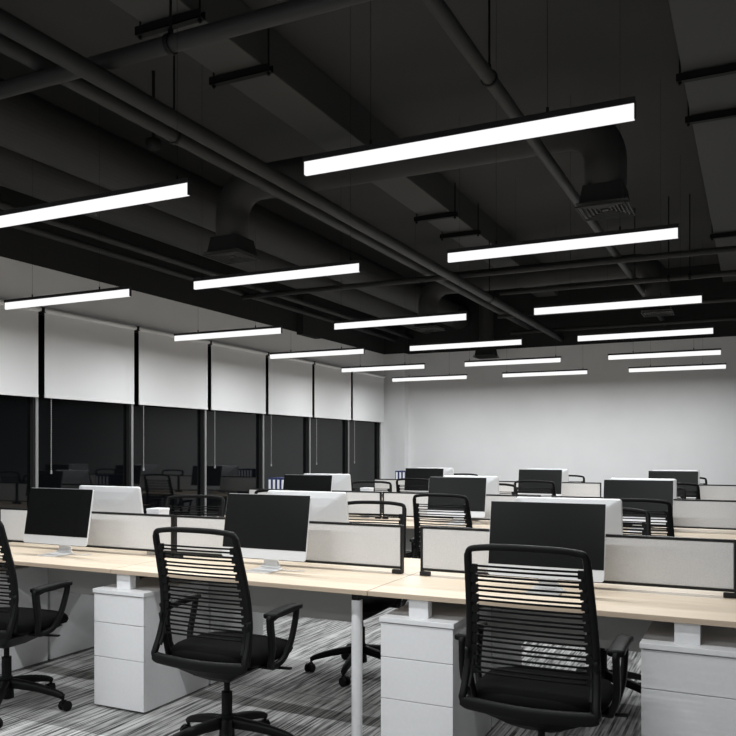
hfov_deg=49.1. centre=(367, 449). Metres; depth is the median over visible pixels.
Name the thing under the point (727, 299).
ceiling pipe
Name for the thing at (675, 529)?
desk
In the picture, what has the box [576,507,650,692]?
office chair
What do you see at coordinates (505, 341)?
lamp
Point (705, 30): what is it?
duct
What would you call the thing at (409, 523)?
desk
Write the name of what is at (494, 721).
drawer pedestal
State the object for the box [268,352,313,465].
roller blind
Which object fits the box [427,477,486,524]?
desktop computer
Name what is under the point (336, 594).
desk
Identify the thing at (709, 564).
screen
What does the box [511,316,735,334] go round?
ceiling pipe
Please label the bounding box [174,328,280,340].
diffuser
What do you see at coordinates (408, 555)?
office chair
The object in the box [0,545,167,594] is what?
desk
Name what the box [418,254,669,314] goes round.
duct
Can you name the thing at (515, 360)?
diffuser
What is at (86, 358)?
roller blind
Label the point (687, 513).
screen
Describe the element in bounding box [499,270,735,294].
ceiling pipe
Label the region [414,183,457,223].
hanger
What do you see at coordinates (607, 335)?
lamp
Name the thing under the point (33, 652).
drawer pedestal
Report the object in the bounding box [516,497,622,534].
desktop computer
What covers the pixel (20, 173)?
duct
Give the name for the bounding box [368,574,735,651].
desk
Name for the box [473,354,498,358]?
grille
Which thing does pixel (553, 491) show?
office chair
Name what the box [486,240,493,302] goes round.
hanger
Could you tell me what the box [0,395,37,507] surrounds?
window
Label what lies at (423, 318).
diffuser
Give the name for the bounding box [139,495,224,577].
office chair
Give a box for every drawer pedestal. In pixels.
[0,564,47,675]
[48,591,93,660]
[93,574,208,712]
[209,608,262,684]
[379,599,490,735]
[491,638,521,728]
[639,621,735,735]
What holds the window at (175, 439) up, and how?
in the wall at (30, 263)
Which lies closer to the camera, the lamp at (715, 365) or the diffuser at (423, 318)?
the diffuser at (423, 318)
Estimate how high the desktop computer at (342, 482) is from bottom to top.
0.409 m
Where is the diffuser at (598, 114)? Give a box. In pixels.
[304,103,634,175]
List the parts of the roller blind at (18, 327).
head rail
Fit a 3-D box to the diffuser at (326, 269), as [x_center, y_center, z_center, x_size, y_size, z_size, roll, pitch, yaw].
[-0.565,-1.024,4.789,1.150,0.047,0.016,0,0,26]
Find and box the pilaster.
[384,325,407,478]
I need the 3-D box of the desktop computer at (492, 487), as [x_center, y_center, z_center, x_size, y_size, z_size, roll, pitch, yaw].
[0.955,0.446,7.423,0.528,0.409,0.162,0,0,26]
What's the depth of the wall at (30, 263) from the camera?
8.21 m
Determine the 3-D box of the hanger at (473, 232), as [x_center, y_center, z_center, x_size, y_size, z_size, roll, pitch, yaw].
[0.973,-2.404,8.531,0.440,0.348,0.044,0,0,26]
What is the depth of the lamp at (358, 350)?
8.59 m
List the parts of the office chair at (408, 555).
frame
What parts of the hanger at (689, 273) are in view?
threaded rod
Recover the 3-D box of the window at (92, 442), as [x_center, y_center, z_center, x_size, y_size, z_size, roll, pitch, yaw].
[-2.599,0.050,7.413,0.090,2.500,1.179,0,0,26]
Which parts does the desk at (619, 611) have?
modesty panel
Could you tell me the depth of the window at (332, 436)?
11.68 m
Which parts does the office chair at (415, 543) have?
armrest, slat rail, slat rail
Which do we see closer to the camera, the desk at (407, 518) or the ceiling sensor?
the ceiling sensor
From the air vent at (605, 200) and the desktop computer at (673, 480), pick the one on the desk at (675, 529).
the desktop computer at (673, 480)
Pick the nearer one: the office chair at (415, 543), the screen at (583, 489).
the office chair at (415, 543)
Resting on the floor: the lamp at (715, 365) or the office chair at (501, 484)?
the office chair at (501, 484)
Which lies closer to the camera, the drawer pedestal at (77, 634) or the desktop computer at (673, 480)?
the drawer pedestal at (77, 634)
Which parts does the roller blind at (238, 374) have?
bead chain, head rail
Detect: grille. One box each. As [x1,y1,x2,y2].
[203,248,260,263]
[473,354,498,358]
[575,197,634,220]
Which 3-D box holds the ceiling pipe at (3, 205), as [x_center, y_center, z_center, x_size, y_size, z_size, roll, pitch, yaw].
[-2.560,-1.820,6.352,0.060,0.060,15.130,0,0,26]
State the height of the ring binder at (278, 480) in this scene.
0.360 m
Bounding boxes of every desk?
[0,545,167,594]
[9,542,151,554]
[111,558,412,735]
[183,556,419,573]
[217,516,377,521]
[368,519,489,549]
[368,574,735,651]
[388,517,489,522]
[416,571,733,595]
[623,527,735,532]
[623,530,735,539]
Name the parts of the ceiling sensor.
drop rod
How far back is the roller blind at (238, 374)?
9.43 m
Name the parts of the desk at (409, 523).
modesty panel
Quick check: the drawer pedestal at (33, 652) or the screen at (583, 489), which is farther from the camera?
the screen at (583, 489)
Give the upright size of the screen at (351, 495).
0.254 m
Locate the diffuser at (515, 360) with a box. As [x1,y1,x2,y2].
[465,358,560,366]
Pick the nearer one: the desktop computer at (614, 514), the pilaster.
the desktop computer at (614, 514)
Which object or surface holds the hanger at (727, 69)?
hanging from the ceiling
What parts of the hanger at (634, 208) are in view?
threaded rod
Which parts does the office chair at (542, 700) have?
armrest, slat rail, seat, slat rail, armrest, lever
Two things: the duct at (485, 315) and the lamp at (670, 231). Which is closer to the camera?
the lamp at (670, 231)
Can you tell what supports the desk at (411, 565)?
on the floor
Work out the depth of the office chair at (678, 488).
7.33 m
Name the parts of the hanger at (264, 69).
threaded rod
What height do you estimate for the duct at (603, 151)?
0.537 m
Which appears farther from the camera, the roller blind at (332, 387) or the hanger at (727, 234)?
the roller blind at (332, 387)
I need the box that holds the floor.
[0,550,641,735]
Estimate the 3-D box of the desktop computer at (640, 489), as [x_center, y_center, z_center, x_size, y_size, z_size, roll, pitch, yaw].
[2.125,0.446,6.358,0.528,0.409,0.162,0,0,26]
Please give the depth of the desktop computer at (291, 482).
7.67 m
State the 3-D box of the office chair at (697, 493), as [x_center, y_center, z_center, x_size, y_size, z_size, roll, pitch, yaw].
[3.267,0.869,8.508,0.679,1.063,0.647,0,0,23]
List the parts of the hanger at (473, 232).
threaded rod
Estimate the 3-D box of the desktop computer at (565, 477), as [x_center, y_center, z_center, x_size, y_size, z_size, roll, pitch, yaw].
[2.255,0.446,10.127,0.528,0.409,0.162,0,0,26]
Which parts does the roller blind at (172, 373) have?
bead chain, head rail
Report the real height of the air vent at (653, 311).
0.150 m
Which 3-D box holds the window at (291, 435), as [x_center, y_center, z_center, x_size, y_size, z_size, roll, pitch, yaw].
[-1.081,0.050,10.570,0.090,2.500,1.174,0,0,26]
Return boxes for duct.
[0,78,470,328]
[0,146,431,333]
[110,0,557,296]
[216,108,626,238]
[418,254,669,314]
[479,290,492,346]
[668,0,735,281]
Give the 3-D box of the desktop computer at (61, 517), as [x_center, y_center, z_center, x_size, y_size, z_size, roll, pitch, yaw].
[-1.917,0.446,4.973,0.528,0.409,0.162,0,0,26]
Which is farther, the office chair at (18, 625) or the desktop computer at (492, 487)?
the desktop computer at (492, 487)
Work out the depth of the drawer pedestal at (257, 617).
4.98 m
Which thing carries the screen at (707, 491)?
on the desk
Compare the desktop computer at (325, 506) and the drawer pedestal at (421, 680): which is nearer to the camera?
the drawer pedestal at (421, 680)
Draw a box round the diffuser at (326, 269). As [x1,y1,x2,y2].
[194,263,358,289]
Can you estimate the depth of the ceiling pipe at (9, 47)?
4.96 m
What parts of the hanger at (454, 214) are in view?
threaded rod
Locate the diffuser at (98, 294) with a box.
[5,289,130,309]
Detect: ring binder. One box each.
[268,477,278,488]
[272,477,283,488]
[276,478,280,488]
[395,470,402,478]
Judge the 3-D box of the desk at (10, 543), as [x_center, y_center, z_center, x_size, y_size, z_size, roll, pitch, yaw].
[-1.734,0.680,5.473,1.546,0.060,0.558,0,0,26]
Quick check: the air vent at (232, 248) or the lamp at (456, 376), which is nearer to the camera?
the air vent at (232, 248)
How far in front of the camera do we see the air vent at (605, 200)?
5.00 m
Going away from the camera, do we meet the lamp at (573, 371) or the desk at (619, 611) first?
the desk at (619, 611)
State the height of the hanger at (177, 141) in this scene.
0.801 m
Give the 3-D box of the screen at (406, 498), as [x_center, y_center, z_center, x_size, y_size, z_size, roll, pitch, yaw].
[0.811,0.523,7.243,1.488,0.254,0.038,0,0,26]
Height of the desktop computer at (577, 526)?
0.409 m
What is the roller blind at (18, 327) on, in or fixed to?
attached to the wall at (30, 263)
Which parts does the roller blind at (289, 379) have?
bead chain, head rail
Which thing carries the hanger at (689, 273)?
hanging from the ceiling
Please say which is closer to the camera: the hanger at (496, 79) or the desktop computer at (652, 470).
the hanger at (496, 79)
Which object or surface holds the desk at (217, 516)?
on the floor
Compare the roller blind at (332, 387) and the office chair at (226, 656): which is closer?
the office chair at (226, 656)
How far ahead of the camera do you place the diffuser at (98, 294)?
5.49 m
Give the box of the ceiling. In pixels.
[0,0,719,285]
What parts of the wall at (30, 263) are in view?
beam casing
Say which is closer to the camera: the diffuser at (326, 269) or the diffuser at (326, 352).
the diffuser at (326, 269)
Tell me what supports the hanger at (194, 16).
hanging from the ceiling
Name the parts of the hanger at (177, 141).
threaded rod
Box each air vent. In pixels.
[203,234,260,263]
[412,322,444,331]
[473,346,498,358]
[575,180,634,220]
[641,305,673,316]
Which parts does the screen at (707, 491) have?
frame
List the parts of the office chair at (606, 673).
leg, leg, leg, frame, slat rail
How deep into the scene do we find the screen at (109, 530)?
5.05 m
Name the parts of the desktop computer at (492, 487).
casing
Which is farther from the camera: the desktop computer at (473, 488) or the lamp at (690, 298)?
the desktop computer at (473, 488)
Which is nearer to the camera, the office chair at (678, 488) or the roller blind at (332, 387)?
the office chair at (678, 488)
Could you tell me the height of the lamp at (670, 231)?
1.580 m
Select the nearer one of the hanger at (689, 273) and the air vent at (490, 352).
the hanger at (689, 273)
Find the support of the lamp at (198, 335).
hanging from the ceiling
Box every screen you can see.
[0,507,174,555]
[174,515,403,573]
[248,488,381,518]
[374,479,404,495]
[382,492,540,519]
[420,526,735,598]
[499,481,600,496]
[552,496,735,529]
[698,484,735,499]
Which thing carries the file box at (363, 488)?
on the desk
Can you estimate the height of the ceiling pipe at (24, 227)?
0.060 m
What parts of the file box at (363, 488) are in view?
lid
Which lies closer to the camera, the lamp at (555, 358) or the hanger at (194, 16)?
the hanger at (194, 16)
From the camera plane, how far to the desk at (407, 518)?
7.38 m
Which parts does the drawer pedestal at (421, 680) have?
drawer, drawer, drawer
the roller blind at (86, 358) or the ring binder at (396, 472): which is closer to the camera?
the roller blind at (86, 358)
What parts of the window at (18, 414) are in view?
frame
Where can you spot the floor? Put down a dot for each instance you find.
(299, 702)
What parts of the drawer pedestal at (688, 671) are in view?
drawer, drawer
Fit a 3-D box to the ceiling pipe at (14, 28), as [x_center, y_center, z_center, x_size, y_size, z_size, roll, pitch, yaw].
[-0.361,-1.660,5.328,0.084,0.084,15.090,0,0,26]
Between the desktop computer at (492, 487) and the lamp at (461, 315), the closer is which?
the lamp at (461, 315)
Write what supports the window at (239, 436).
in the wall at (30, 263)
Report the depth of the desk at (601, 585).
3.80 m
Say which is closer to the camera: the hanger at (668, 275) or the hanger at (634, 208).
the hanger at (668, 275)
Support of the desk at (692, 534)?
on the floor
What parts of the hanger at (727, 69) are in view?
threaded rod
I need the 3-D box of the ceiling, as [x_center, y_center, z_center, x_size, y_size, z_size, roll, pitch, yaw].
[1.272,-2.655,4.492,10.000,0.150,15.600,0,0,26]
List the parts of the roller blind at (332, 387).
bead chain, head rail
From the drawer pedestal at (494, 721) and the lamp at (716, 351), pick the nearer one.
the drawer pedestal at (494, 721)
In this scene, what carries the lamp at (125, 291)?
hanging from the ceiling
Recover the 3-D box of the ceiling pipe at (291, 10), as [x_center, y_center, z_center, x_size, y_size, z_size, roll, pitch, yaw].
[0.525,-1.745,2.810,9.450,0.074,0.074,0,0,26]
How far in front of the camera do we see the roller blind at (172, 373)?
8.36 m
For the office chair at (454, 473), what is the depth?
11.40 m
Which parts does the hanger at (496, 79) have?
threaded rod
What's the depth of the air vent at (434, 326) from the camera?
10.05 m
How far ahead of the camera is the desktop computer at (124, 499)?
5.29 m
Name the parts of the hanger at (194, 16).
threaded rod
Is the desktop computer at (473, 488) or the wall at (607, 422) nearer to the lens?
the desktop computer at (473, 488)
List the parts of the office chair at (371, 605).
leg, leg, leg, leg, frame, seat, slat rail, armrest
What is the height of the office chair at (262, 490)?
1.063 m
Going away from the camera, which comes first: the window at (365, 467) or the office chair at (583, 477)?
the office chair at (583, 477)
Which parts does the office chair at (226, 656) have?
slat rail, armrest, leg, frame, leg, leg, seat, slat rail, leg, leg, armrest, lever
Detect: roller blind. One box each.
[0,299,42,396]
[40,307,137,473]
[137,326,210,470]
[210,341,267,467]
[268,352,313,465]
[314,361,350,464]
[352,371,385,462]
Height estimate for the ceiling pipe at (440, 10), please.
0.068 m
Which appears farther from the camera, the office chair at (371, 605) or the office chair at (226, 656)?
the office chair at (371, 605)
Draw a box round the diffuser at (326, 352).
[270,349,363,358]
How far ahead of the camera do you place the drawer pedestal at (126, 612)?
4.34 m
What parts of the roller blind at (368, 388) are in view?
bead chain, head rail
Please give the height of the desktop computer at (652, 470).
0.409 m
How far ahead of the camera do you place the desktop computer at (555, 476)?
9.72 m
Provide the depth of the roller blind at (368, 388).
12.58 m
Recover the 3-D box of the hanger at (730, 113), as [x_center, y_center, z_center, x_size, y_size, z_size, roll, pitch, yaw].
[2.997,-2.404,5.194,1.780,0.348,0.044,0,0,26]
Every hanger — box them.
[135,0,205,39]
[162,0,177,55]
[168,55,181,143]
[209,28,272,88]
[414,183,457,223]
[440,203,480,240]
[481,0,497,87]
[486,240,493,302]
[633,208,636,284]
[667,197,669,281]
[676,58,735,85]
[685,99,735,126]
[688,194,690,279]
[710,227,735,240]
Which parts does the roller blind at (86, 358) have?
bead chain, head rail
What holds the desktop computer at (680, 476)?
on the desk
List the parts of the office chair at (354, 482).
frame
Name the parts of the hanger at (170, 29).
threaded rod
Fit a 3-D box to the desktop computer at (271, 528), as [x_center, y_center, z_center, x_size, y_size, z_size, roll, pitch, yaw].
[-0.552,0.446,4.316,0.528,0.409,0.162,0,0,26]
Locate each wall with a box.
[0,186,383,478]
[408,264,735,496]
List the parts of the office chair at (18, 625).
leg, slat rail, frame, leg, seat, leg, armrest, lever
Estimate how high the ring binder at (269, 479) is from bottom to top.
0.360 m
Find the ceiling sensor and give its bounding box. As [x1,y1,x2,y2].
[145,71,161,150]
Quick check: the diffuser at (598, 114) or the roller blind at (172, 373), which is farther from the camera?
the roller blind at (172, 373)
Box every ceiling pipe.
[0,0,369,99]
[0,8,563,341]
[0,33,535,329]
[0,200,413,339]
[9,224,397,341]
[241,245,735,299]
[422,0,665,320]
[497,297,735,318]
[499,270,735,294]
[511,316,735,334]
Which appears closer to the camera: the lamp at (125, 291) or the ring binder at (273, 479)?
the lamp at (125, 291)
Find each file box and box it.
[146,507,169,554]
[360,487,373,517]
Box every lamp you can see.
[0,175,190,227]
[4,105,131,309]
[174,155,282,340]
[193,6,360,289]
[269,205,364,358]
[303,0,635,175]
[334,116,467,329]
[341,363,424,371]
[392,373,466,381]
[409,336,521,350]
[447,223,678,262]
[464,261,560,366]
[502,369,587,376]
[534,95,702,314]
[577,326,713,340]
[608,348,720,359]
[628,363,725,371]
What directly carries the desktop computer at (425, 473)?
on the desk
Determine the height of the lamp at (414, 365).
1.580 m
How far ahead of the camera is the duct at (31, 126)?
6.05 m
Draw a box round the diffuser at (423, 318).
[334,314,465,329]
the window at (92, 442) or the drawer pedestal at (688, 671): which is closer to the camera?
the drawer pedestal at (688, 671)
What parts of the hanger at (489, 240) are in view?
threaded rod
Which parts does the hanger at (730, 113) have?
threaded rod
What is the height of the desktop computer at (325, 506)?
0.409 m
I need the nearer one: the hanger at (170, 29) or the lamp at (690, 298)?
the hanger at (170, 29)
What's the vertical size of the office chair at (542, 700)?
1.063 m
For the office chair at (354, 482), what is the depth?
8.69 m
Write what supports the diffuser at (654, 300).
attached to the lamp at (690, 298)
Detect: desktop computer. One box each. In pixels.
[23,488,93,556]
[79,485,143,512]
[222,493,310,573]
[267,490,348,521]
[283,474,332,491]
[304,473,351,490]
[404,468,443,492]
[417,467,453,475]
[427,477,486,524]
[444,475,499,519]
[488,501,605,594]
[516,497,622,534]
[518,469,561,495]
[541,469,568,481]
[603,480,673,531]
[610,478,676,498]
[648,471,697,497]
[652,470,699,483]
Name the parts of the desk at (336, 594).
modesty panel, leg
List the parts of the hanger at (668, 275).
threaded rod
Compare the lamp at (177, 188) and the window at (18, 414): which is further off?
the window at (18, 414)
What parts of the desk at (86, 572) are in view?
modesty panel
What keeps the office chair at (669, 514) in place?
on the floor
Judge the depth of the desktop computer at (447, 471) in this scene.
10.65 m
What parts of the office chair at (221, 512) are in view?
frame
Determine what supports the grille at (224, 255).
attached to the air vent at (232, 248)
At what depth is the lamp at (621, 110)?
2.64 m
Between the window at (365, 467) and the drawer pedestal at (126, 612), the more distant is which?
the window at (365, 467)
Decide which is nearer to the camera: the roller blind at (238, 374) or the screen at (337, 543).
the screen at (337, 543)
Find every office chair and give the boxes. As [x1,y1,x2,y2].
[0,520,72,727]
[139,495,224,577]
[151,527,302,735]
[254,489,293,493]
[304,500,407,686]
[351,481,391,512]
[396,478,428,558]
[409,493,472,558]
[454,473,477,475]
[454,544,633,735]
[499,483,516,494]
[514,480,555,496]
[569,475,584,481]
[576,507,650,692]
[605,498,674,649]
[677,482,700,498]
[677,487,685,498]
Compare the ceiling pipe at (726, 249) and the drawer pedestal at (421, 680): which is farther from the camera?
the ceiling pipe at (726, 249)
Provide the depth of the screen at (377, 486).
10.83 m
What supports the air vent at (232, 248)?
attached to the duct at (603, 151)
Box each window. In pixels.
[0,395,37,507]
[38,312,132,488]
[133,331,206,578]
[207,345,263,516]
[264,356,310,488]
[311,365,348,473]
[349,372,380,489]
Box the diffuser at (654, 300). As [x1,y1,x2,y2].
[534,296,701,314]
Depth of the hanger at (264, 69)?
4.87 m
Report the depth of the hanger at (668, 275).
8.22 m
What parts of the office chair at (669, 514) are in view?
frame, slat rail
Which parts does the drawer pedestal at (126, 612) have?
drawer, drawer, drawer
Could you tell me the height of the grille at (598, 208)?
0.031 m
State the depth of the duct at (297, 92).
5.51 m

